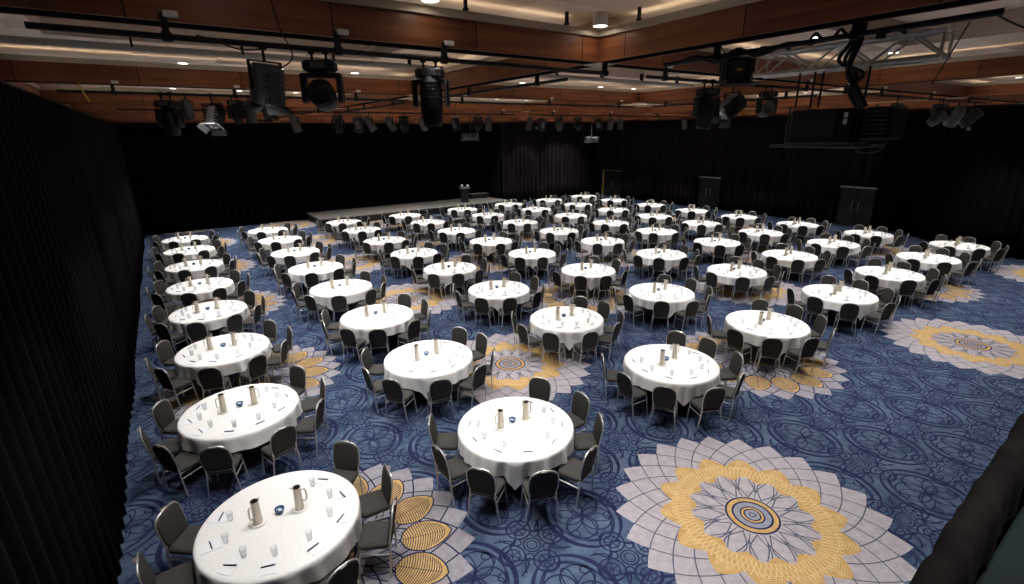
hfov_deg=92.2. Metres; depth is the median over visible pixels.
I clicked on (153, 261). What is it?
banquet chair
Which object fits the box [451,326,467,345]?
banquet chair
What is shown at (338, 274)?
banquet chair
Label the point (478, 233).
banquet chair
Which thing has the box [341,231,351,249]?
banquet chair
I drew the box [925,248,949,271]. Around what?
banquet chair
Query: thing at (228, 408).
saucer
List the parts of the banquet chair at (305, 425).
seat, leg, backrest, frame, leg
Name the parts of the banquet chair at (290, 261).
backrest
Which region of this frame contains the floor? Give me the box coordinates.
[117,194,1023,583]
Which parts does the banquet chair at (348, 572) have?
seat, backrest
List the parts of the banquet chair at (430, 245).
backrest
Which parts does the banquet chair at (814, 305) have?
backrest, seat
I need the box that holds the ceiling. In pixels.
[0,0,1023,104]
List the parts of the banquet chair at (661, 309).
seat, backrest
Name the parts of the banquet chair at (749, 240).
backrest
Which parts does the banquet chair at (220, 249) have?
seat, backrest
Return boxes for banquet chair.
[133,552,195,583]
[137,426,188,483]
[144,314,175,350]
[144,358,182,399]
[145,287,170,312]
[147,267,168,291]
[148,251,165,270]
[151,293,178,316]
[151,305,173,338]
[151,399,187,451]
[152,247,172,266]
[152,444,210,497]
[153,280,172,309]
[154,261,170,284]
[154,271,177,287]
[154,323,188,353]
[154,368,198,409]
[154,501,201,568]
[155,253,174,266]
[155,340,181,377]
[172,253,184,263]
[177,270,194,282]
[180,293,202,306]
[186,322,212,343]
[197,367,231,398]
[198,250,209,259]
[198,446,248,497]
[201,266,217,278]
[208,287,226,301]
[210,246,223,259]
[216,242,226,259]
[219,260,234,277]
[220,314,243,334]
[223,253,230,276]
[224,256,236,276]
[227,280,245,300]
[230,269,240,299]
[235,273,249,298]
[239,354,269,385]
[243,304,263,333]
[244,290,255,318]
[245,240,260,260]
[248,295,266,330]
[254,242,270,260]
[256,253,271,275]
[259,248,272,270]
[261,425,302,475]
[263,319,279,354]
[264,339,289,383]
[266,256,285,277]
[270,242,281,252]
[271,326,294,370]
[272,269,291,295]
[274,264,293,290]
[280,273,303,297]
[284,255,298,272]
[288,365,307,399]
[291,290,314,321]
[293,239,301,247]
[293,282,304,313]
[294,398,326,455]
[300,376,327,428]
[303,232,312,245]
[303,236,310,246]
[304,295,329,325]
[305,273,319,294]
[309,252,318,262]
[315,241,322,253]
[315,558,359,583]
[320,320,347,357]
[321,243,332,261]
[321,309,339,345]
[322,247,330,260]
[328,268,343,280]
[330,440,363,494]
[331,295,348,322]
[335,254,344,267]
[339,328,366,363]
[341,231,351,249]
[344,262,355,278]
[345,257,356,278]
[352,237,366,256]
[352,240,366,259]
[357,289,376,307]
[358,231,366,245]
[358,496,396,578]
[359,464,393,535]
[360,270,370,282]
[361,347,384,380]
[361,367,395,413]
[362,242,378,262]
[368,329,389,356]
[373,229,381,237]
[373,275,386,303]
[376,282,385,302]
[378,249,391,272]
[378,253,394,275]
[382,379,416,422]
[383,242,393,258]
[390,256,407,278]
[396,240,408,250]
[397,231,404,237]
[398,293,411,308]
[398,319,420,346]
[409,233,414,244]
[409,236,416,247]
[410,264,426,290]
[411,269,428,296]
[412,256,423,270]
[413,308,430,341]
[414,298,428,332]
[424,242,433,262]
[427,228,437,246]
[427,253,441,265]
[427,378,454,417]
[427,413,458,473]
[428,274,445,299]
[429,230,439,249]
[431,445,470,506]
[439,232,452,249]
[441,244,447,257]
[441,248,449,261]
[450,273,465,296]
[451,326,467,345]
[453,283,470,314]
[455,232,464,249]
[455,291,476,322]
[457,364,486,408]
[458,237,469,258]
[460,241,474,261]
[461,254,471,280]
[466,269,483,294]
[466,467,507,523]
[469,230,480,242]
[471,224,482,237]
[471,258,486,280]
[471,332,487,376]
[473,243,486,263]
[473,348,495,393]
[474,297,494,327]
[483,263,490,280]
[493,243,504,262]
[496,249,508,273]
[498,297,517,328]
[499,231,507,249]
[501,254,516,275]
[505,241,517,254]
[506,233,519,253]
[507,223,517,233]
[508,272,520,282]
[511,311,530,348]
[514,257,528,280]
[517,324,542,362]
[520,291,541,320]
[521,223,531,240]
[521,470,558,525]
[527,275,538,302]
[529,376,550,401]
[530,227,534,246]
[530,283,545,308]
[533,257,547,277]
[534,231,545,242]
[539,242,548,248]
[541,332,565,368]
[546,232,557,245]
[547,265,560,292]
[550,253,565,272]
[552,244,560,268]
[552,271,570,299]
[555,249,567,268]
[558,445,597,508]
[563,232,575,249]
[566,391,589,432]
[568,412,603,473]
[569,237,579,256]
[572,331,598,367]
[573,275,588,299]
[573,296,587,308]
[575,230,586,240]
[575,241,588,260]
[578,224,583,234]
[588,256,599,263]
[592,243,603,264]
[593,275,611,302]
[594,322,620,360]
[597,301,610,325]
[601,224,608,233]
[601,353,624,400]
[603,231,612,236]
[603,311,623,349]
[607,243,622,264]
[608,271,627,298]
[611,259,620,275]
[612,265,629,292]
[613,286,629,318]
[616,372,647,420]
[619,240,633,258]
[622,233,628,254]
[622,237,635,255]
[623,249,636,273]
[623,294,643,325]
[627,228,637,247]
[632,255,648,277]
[635,231,647,249]
[647,233,658,248]
[648,386,678,431]
[650,301,669,331]
[651,258,665,280]
[657,274,670,283]
[658,242,668,248]
[665,233,678,248]
[666,330,685,346]
[670,257,688,281]
[671,224,678,244]
[673,227,687,245]
[673,230,687,249]
[673,300,699,331]
[680,245,688,254]
[681,255,699,277]
[683,238,692,258]
[684,278,696,293]
[685,249,698,273]
[686,387,725,431]
[687,294,710,327]
[692,242,706,264]
[694,265,705,293]
[695,286,712,314]
[698,337,717,359]
[704,272,723,300]
[707,315,726,354]
[709,371,745,420]
[712,232,721,237]
[712,245,725,263]
[720,351,743,398]
[723,328,751,368]
[726,245,744,264]
[727,234,739,253]
[728,256,741,263]
[730,277,749,304]
[739,232,751,250]
[742,237,751,257]
[743,241,752,263]
[749,276,774,302]
[751,251,765,265]
[751,298,768,310]
[752,259,764,286]
[754,338,783,375]
[756,234,769,252]
[763,271,784,300]
[765,256,781,281]
[767,264,781,292]
[771,234,788,248]
[775,243,787,268]
[782,337,819,375]
[785,259,804,284]
[785,288,806,320]
[785,304,803,319]
[796,239,803,251]
[802,259,825,283]
[803,246,814,254]
[803,296,827,326]
[803,328,836,368]
[810,314,827,352]
[811,243,822,258]
[813,256,833,279]
[816,250,831,275]
[820,275,836,284]
[832,246,848,268]
[832,303,859,335]
[843,235,853,256]
[843,269,854,286]
[847,246,869,266]
[849,239,870,261]
[852,279,868,290]
[856,243,875,264]
[860,302,895,335]
[864,275,883,295]
[867,258,882,287]
[872,287,894,320]
[872,296,901,329]
[884,253,895,267]
[894,280,917,308]
[895,261,910,270]
[906,259,922,272]
[908,245,921,269]
[908,279,939,307]
[920,274,946,304]
[921,268,939,297]
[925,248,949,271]
[936,262,951,287]
[947,262,975,287]
[952,252,970,278]
[956,259,982,284]
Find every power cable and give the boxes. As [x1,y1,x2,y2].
[78,83,89,101]
[196,34,259,50]
[270,0,292,67]
[682,41,813,63]
[809,26,866,38]
[837,40,864,107]
[843,40,860,107]
[845,22,868,107]
[854,139,887,153]
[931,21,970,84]
[998,15,1023,28]
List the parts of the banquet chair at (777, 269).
backrest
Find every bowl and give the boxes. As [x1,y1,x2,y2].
[236,401,242,405]
[274,505,283,513]
[509,416,515,422]
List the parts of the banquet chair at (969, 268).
seat, backrest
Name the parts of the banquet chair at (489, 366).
seat, backrest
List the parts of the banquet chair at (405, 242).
backrest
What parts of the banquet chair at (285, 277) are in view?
backrest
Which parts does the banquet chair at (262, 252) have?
backrest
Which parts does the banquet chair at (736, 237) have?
backrest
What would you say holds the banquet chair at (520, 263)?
on the floor
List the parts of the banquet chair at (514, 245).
backrest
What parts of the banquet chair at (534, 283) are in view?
seat, backrest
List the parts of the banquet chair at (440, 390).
seat, frame, backrest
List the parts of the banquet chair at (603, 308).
backrest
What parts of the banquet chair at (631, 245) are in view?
backrest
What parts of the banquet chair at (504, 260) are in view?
backrest, seat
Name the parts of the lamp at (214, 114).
barn door, barn door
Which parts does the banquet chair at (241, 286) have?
seat, backrest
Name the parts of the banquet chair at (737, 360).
seat, backrest, frame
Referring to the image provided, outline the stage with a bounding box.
[306,197,508,225]
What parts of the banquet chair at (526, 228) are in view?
backrest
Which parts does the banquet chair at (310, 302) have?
backrest, seat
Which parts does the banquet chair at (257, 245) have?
backrest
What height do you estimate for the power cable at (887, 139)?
0.290 m
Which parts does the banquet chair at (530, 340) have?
backrest, seat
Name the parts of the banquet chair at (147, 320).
backrest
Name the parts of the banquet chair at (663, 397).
leg, backrest, frame, seat, leg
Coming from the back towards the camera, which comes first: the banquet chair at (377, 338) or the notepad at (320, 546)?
the banquet chair at (377, 338)
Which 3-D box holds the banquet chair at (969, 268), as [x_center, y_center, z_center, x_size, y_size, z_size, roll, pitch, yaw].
[15.480,-0.640,16.965,0.492,0.926,0.504,-6,19,-17]
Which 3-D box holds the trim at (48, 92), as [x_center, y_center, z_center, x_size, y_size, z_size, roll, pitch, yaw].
[2.526,-7.913,21.162,34.600,0.362,0.390,-13,21,-33]
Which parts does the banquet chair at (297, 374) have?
seat, backrest, frame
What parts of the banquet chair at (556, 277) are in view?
backrest, seat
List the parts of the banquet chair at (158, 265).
backrest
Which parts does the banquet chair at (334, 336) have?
backrest, seat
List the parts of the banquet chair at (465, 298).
seat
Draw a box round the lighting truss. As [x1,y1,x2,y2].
[753,25,957,78]
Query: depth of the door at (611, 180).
42.66 m
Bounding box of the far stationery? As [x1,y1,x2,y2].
[168,198,984,248]
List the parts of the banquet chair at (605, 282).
seat, backrest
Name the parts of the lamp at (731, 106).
barn door, barn door, barn door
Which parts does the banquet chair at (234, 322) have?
seat, backrest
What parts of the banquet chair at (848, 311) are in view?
seat, backrest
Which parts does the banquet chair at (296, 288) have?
backrest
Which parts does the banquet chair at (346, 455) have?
seat, backrest, frame, leg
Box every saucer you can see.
[217,407,230,413]
[248,399,260,404]
[249,515,267,527]
[291,501,307,512]
[494,424,506,430]
[519,416,531,421]
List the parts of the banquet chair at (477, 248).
backrest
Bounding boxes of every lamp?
[50,86,245,92]
[153,92,185,135]
[197,93,226,135]
[226,94,246,124]
[243,43,294,115]
[261,109,279,121]
[299,48,344,111]
[331,111,345,132]
[353,111,365,132]
[399,112,408,132]
[412,56,449,126]
[450,113,462,131]
[472,113,482,131]
[536,114,545,130]
[554,114,563,130]
[573,115,582,130]
[595,115,603,130]
[692,79,720,129]
[712,47,757,86]
[713,86,746,127]
[755,84,777,116]
[859,106,907,139]
[891,95,908,111]
[926,98,948,126]
[957,101,983,129]
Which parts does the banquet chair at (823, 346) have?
seat, backrest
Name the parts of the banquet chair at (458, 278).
backrest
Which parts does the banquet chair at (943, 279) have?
backrest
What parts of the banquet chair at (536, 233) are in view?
backrest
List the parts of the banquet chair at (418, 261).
backrest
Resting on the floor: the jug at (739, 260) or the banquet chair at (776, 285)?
the banquet chair at (776, 285)
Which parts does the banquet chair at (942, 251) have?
backrest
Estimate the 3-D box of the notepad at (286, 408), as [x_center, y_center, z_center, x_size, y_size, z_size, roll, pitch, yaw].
[-3.945,2.012,8.485,0.201,0.007,0.150,0,18,3]
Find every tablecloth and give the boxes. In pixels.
[161,235,209,249]
[163,245,216,261]
[164,259,224,282]
[165,277,234,304]
[168,300,250,339]
[174,333,272,386]
[177,383,302,454]
[193,470,361,583]
[248,227,288,239]
[258,236,303,252]
[271,247,320,268]
[288,261,344,286]
[309,279,372,310]
[327,219,360,233]
[339,304,414,345]
[342,226,380,242]
[363,236,405,252]
[384,340,472,398]
[389,213,420,222]
[390,248,436,269]
[410,219,444,233]
[423,262,476,287]
[437,227,475,243]
[448,207,476,218]
[457,397,573,489]
[468,280,529,314]
[469,237,511,255]
[472,213,503,225]
[495,202,521,210]
[503,219,537,233]
[508,248,555,270]
[521,207,550,218]
[530,306,603,349]
[536,198,561,207]
[540,227,578,244]
[554,213,586,225]
[561,263,615,290]
[564,203,591,213]
[571,195,596,202]
[581,237,623,256]
[593,220,628,234]
[599,208,628,217]
[601,199,626,207]
[622,344,720,405]
[628,283,694,317]
[636,249,686,271]
[637,228,676,242]
[638,203,662,212]
[638,214,671,223]
[675,208,707,219]
[683,220,719,235]
[693,238,740,257]
[706,264,766,287]
[721,214,757,226]
[724,310,810,355]
[738,228,782,245]
[761,250,817,272]
[776,221,818,236]
[800,284,878,319]
[805,239,860,256]
[842,230,893,247]
[853,266,925,288]
[894,252,961,274]
[928,241,990,256]
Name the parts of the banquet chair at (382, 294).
backrest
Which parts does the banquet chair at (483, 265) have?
backrest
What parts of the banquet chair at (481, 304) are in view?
backrest, seat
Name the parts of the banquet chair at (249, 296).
backrest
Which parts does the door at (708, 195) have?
frame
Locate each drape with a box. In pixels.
[0,80,144,583]
[119,125,304,234]
[294,123,500,218]
[501,123,602,201]
[620,119,700,205]
[717,116,844,222]
[869,105,1023,258]
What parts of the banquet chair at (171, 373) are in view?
backrest, frame, seat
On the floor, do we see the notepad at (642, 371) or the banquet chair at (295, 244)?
the banquet chair at (295, 244)
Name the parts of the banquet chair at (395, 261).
backrest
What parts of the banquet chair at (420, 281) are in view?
backrest, seat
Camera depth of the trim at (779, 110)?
27.05 m
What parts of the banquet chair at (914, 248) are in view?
backrest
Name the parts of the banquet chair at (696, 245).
backrest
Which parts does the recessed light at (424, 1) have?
bulb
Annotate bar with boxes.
[24,10,608,76]
[56,80,408,101]
[117,108,515,114]
[343,101,404,111]
[442,74,567,98]
[443,95,634,107]
[531,110,691,116]
[646,66,849,93]
[652,92,816,106]
[664,7,1004,66]
[863,86,986,103]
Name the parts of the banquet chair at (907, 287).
seat, backrest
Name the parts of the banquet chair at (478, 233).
backrest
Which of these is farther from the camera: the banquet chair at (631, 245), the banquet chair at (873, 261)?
the banquet chair at (631, 245)
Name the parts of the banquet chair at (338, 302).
backrest, seat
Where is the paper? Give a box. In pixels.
[166,195,987,249]
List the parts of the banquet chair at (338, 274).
backrest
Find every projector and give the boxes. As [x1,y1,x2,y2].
[461,115,478,140]
[584,116,599,142]
[769,66,907,147]
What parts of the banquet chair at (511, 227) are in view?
backrest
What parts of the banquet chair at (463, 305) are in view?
backrest, seat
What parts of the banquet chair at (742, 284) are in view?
backrest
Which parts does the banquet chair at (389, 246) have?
backrest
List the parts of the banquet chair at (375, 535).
leg, seat, leg, backrest, frame, leg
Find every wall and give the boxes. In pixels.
[111,123,502,232]
[601,110,927,223]
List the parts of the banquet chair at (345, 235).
backrest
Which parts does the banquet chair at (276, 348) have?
seat, backrest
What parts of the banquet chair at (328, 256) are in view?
backrest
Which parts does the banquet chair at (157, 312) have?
backrest, seat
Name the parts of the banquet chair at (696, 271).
backrest, seat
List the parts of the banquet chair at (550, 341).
backrest, frame, seat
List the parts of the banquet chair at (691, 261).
backrest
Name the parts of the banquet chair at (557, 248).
backrest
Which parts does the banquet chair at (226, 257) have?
backrest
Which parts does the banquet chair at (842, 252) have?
backrest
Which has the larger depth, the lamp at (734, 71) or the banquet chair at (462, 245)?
the banquet chair at (462, 245)
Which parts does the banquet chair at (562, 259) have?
seat, backrest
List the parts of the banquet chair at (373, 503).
seat, backrest, frame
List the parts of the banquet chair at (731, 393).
seat, leg, backrest, frame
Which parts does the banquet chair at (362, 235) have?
backrest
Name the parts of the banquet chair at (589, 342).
seat, backrest, frame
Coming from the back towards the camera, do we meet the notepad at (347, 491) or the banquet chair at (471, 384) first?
the banquet chair at (471, 384)
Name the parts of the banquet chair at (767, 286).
seat, backrest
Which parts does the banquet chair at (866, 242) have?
backrest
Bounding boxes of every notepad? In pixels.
[182,418,195,425]
[186,360,199,364]
[189,406,204,410]
[192,428,209,435]
[199,539,220,555]
[208,514,230,522]
[217,558,242,575]
[224,428,236,435]
[254,419,268,426]
[260,558,278,575]
[268,385,281,390]
[275,406,290,410]
[280,392,293,398]
[304,539,325,555]
[313,473,331,484]
[332,513,351,521]
[334,488,351,499]
[388,363,400,367]
[405,369,415,374]
[431,369,439,374]
[448,364,459,368]
[462,422,475,427]
[467,436,482,445]
[492,447,505,456]
[523,448,535,457]
[545,406,558,413]
[547,437,562,445]
[556,421,568,426]
[639,369,651,373]
[665,376,673,381]
[688,375,700,380]
[703,368,715,373]
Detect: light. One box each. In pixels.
[178,96,195,120]
[243,97,257,123]
[289,110,301,132]
[364,111,376,131]
[385,113,396,131]
[418,117,427,130]
[421,0,439,3]
[484,113,492,130]
[525,114,532,130]
[593,12,607,27]
[607,118,613,129]
[617,118,623,129]
[681,119,687,129]
[943,99,966,127]
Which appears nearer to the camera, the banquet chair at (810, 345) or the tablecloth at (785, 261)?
the banquet chair at (810, 345)
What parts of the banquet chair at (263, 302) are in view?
seat, backrest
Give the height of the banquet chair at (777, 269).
0.926 m
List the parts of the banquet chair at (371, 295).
seat, backrest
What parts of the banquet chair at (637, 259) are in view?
backrest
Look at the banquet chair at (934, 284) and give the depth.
14.93 m
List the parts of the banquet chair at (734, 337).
backrest, frame, seat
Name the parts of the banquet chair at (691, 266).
backrest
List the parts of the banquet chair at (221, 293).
backrest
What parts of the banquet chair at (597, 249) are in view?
backrest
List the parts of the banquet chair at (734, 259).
backrest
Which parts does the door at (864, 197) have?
frame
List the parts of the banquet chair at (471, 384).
seat, frame, backrest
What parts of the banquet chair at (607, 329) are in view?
seat, backrest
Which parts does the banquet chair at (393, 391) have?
leg, backrest, frame, seat, leg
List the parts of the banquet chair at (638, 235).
backrest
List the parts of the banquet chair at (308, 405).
seat, backrest, frame, leg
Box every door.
[602,170,621,195]
[697,176,720,208]
[836,186,876,227]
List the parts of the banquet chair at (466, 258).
backrest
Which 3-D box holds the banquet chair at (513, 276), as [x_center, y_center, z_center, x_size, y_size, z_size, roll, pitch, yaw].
[0.028,-0.156,16.111,0.492,0.926,0.504,5,19,19]
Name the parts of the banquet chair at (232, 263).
seat, backrest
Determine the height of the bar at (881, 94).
0.220 m
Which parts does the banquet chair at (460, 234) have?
backrest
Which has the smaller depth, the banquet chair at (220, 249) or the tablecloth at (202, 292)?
the tablecloth at (202, 292)
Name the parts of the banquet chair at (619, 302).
seat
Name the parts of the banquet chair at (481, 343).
seat, backrest, frame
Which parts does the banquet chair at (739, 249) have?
backrest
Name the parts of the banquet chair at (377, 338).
backrest, seat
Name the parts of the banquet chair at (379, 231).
backrest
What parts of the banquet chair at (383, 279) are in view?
backrest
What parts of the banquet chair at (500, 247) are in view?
backrest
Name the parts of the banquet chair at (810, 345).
seat, backrest, frame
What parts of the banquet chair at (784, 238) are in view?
backrest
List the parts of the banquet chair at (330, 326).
backrest, seat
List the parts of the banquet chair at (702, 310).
seat, backrest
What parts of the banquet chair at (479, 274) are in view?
seat, backrest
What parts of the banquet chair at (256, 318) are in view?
seat, backrest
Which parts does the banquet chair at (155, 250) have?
backrest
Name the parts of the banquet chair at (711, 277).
backrest, seat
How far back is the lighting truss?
4.60 m
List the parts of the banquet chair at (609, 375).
backrest, seat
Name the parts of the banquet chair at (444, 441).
frame, backrest, seat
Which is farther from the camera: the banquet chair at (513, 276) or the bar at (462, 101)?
the banquet chair at (513, 276)
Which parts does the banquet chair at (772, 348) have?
seat, backrest, frame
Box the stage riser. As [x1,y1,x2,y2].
[469,192,488,198]
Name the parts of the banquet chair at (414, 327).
seat, backrest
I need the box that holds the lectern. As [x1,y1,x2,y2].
[459,186,469,201]
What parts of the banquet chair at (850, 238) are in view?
backrest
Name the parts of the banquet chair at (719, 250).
backrest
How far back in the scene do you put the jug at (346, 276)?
15.44 m
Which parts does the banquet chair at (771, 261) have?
backrest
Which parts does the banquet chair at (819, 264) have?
seat, backrest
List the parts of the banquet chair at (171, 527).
leg, frame, backrest, seat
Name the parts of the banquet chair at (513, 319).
backrest, seat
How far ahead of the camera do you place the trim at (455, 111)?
22.35 m
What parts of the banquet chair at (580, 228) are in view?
backrest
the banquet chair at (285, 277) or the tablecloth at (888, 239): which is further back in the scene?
the tablecloth at (888, 239)
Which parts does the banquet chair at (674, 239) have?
backrest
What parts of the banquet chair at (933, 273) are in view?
backrest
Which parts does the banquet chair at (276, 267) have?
backrest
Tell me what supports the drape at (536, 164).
hanging from the wall
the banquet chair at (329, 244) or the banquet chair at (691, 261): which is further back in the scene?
the banquet chair at (329, 244)
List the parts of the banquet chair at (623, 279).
seat, backrest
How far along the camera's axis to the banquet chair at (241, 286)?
15.60 m
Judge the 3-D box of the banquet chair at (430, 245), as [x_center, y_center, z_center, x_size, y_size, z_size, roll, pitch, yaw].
[-3.586,-1.629,20.878,0.492,0.926,0.504,3,18,13]
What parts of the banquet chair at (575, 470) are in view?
seat, leg, backrest, frame, leg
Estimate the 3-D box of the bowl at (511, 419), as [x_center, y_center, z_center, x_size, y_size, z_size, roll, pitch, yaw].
[0.004,2.081,8.008,0.116,0.062,0.115,-13,21,-33]
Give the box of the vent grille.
[790,109,836,136]
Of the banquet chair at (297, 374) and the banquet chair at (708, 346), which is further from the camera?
the banquet chair at (708, 346)
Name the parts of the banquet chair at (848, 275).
backrest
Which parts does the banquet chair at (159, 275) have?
backrest, seat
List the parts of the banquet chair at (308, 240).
backrest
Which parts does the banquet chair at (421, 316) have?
seat, backrest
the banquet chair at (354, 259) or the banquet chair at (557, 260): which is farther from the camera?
the banquet chair at (557, 260)
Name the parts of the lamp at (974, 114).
barn door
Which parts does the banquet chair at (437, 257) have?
backrest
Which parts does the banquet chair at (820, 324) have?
seat, backrest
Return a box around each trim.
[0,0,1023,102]
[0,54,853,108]
[8,82,88,113]
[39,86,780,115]
[71,104,695,118]
[89,113,633,120]
[101,119,583,122]
[267,115,289,119]
[292,108,322,114]
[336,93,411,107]
[373,120,398,122]
[406,116,447,119]
[409,57,591,94]
[454,110,516,116]
[511,117,554,120]
[525,100,631,110]
[546,121,587,122]
[569,112,635,117]
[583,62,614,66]
[584,104,1023,122]
[593,118,635,120]
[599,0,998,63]
[639,80,838,102]
[650,104,755,113]
[655,114,691,118]
[739,108,810,114]
[771,90,952,106]
[857,50,1023,86]
[857,98,1018,107]
[967,80,1023,96]
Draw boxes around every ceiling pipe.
[0,35,443,69]
[539,70,693,87]
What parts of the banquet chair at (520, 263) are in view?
backrest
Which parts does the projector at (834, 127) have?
suspension rod, suspension rod, suspension rod, cradle frame, suspension rod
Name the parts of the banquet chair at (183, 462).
leg, backrest, frame, seat, seat frame, leg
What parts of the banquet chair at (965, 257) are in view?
backrest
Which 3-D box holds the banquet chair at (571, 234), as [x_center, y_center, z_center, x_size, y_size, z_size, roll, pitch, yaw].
[2.667,-2.357,22.889,0.492,0.926,0.504,-7,19,-19]
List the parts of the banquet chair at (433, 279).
backrest, seat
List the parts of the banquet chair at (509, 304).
seat, backrest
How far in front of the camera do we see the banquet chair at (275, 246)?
21.46 m
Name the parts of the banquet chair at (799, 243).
backrest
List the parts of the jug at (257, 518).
handle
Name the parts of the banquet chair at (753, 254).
backrest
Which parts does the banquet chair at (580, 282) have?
backrest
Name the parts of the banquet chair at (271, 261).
backrest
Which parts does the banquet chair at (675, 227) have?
backrest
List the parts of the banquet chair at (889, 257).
backrest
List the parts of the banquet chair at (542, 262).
backrest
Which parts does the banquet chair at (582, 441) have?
seat, backrest, leg, frame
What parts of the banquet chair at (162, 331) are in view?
backrest, seat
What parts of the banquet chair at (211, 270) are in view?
backrest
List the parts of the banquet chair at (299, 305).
seat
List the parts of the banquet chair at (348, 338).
backrest, seat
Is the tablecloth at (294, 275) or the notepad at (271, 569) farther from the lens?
the tablecloth at (294, 275)
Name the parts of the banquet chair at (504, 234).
backrest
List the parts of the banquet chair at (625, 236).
backrest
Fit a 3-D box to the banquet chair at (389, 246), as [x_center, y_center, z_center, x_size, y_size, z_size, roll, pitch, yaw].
[-5.325,-1.726,21.258,0.492,0.926,0.504,-8,19,-22]
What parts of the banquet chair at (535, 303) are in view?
seat, backrest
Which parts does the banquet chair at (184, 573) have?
frame, backrest, seat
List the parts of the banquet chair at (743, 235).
backrest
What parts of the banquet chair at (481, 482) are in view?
leg, backrest, frame, seat, leg, leg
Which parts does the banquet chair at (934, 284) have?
seat, backrest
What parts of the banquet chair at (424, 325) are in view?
seat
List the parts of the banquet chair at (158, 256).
backrest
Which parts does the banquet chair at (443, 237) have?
backrest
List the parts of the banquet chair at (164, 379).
backrest, frame, seat, leg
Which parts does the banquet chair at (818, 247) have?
backrest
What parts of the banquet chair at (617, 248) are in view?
backrest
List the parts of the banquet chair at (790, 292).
backrest, seat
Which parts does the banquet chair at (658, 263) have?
backrest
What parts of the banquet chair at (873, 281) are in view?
backrest, seat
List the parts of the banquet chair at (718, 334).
backrest, seat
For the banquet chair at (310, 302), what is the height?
0.926 m
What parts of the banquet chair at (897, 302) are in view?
seat, backrest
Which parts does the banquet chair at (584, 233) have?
backrest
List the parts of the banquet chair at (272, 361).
seat, backrest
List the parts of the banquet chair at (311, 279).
backrest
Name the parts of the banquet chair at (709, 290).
seat, backrest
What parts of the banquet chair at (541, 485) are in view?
leg, seat, backrest, frame, leg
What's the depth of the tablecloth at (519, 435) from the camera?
7.59 m
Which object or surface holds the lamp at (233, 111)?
hanging from the bar at (112, 91)
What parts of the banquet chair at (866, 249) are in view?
seat, backrest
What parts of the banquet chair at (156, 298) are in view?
backrest, seat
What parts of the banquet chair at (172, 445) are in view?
backrest, frame, leg, seat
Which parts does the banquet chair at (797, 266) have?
backrest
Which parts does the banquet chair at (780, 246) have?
backrest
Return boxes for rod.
[462,0,468,10]
[564,11,568,24]
[636,7,641,20]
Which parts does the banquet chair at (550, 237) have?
backrest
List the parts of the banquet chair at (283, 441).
leg, leg, seat, backrest, frame, leg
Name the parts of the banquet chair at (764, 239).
backrest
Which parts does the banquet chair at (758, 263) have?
backrest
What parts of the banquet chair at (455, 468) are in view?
leg, frame, backrest, leg, seat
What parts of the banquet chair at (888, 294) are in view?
seat, backrest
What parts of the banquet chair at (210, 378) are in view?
backrest, frame, seat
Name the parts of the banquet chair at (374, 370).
backrest, seat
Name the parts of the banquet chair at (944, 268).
backrest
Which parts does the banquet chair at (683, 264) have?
seat, backrest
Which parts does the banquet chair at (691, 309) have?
seat, backrest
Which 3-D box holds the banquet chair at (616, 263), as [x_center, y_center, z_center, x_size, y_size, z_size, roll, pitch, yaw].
[3.574,-0.706,17.680,0.504,0.926,0.492,-11,21,-30]
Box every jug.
[182,257,187,265]
[186,276,192,285]
[192,300,199,312]
[197,255,202,263]
[203,335,212,349]
[205,274,210,283]
[212,297,220,307]
[215,393,227,411]
[229,331,238,344]
[246,386,259,403]
[247,497,262,524]
[289,485,306,509]
[319,257,323,265]
[329,278,334,287]
[344,275,349,284]
[364,304,368,316]
[380,301,387,312]
[412,344,419,359]
[432,338,440,352]
[489,279,492,289]
[495,409,503,428]
[502,276,506,286]
[521,400,530,419]
[555,307,559,319]
[569,303,575,315]
[580,261,583,270]
[652,281,656,292]
[659,349,664,364]
[663,279,668,289]
[672,343,679,357]
[737,259,742,268]
[758,311,763,324]
[766,307,773,319]
[832,283,837,294]
[838,280,844,290]
[884,264,888,273]
[888,262,892,270]
[923,249,928,257]
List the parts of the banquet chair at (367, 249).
backrest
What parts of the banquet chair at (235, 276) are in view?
backrest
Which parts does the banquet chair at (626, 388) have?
backrest, frame, seat, leg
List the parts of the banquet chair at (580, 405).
seat, backrest, frame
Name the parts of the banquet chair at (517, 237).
backrest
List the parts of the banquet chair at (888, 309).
seat, backrest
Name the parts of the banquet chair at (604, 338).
seat, backrest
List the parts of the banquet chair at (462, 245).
backrest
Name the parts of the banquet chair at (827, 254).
backrest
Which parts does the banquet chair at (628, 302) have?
backrest, seat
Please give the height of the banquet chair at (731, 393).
0.926 m
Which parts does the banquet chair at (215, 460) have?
leg, backrest, frame, seat, leg, leg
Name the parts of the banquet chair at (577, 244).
backrest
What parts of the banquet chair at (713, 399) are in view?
leg, seat, frame, backrest, leg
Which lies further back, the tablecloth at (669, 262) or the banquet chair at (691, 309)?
the tablecloth at (669, 262)
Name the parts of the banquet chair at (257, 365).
seat, frame, backrest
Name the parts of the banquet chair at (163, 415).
frame, backrest, seat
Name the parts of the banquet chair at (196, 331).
backrest, frame, seat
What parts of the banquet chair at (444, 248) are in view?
backrest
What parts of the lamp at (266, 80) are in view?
barn door, barn door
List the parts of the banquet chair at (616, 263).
backrest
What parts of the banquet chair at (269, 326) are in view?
backrest, seat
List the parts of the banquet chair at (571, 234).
backrest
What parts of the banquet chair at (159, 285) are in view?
backrest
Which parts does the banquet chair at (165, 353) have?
frame, backrest, seat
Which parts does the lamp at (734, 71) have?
barn door, barn door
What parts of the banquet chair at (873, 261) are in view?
backrest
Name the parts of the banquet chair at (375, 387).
frame, backrest, seat, leg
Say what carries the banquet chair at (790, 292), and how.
on the floor
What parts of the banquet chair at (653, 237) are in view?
backrest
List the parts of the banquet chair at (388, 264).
seat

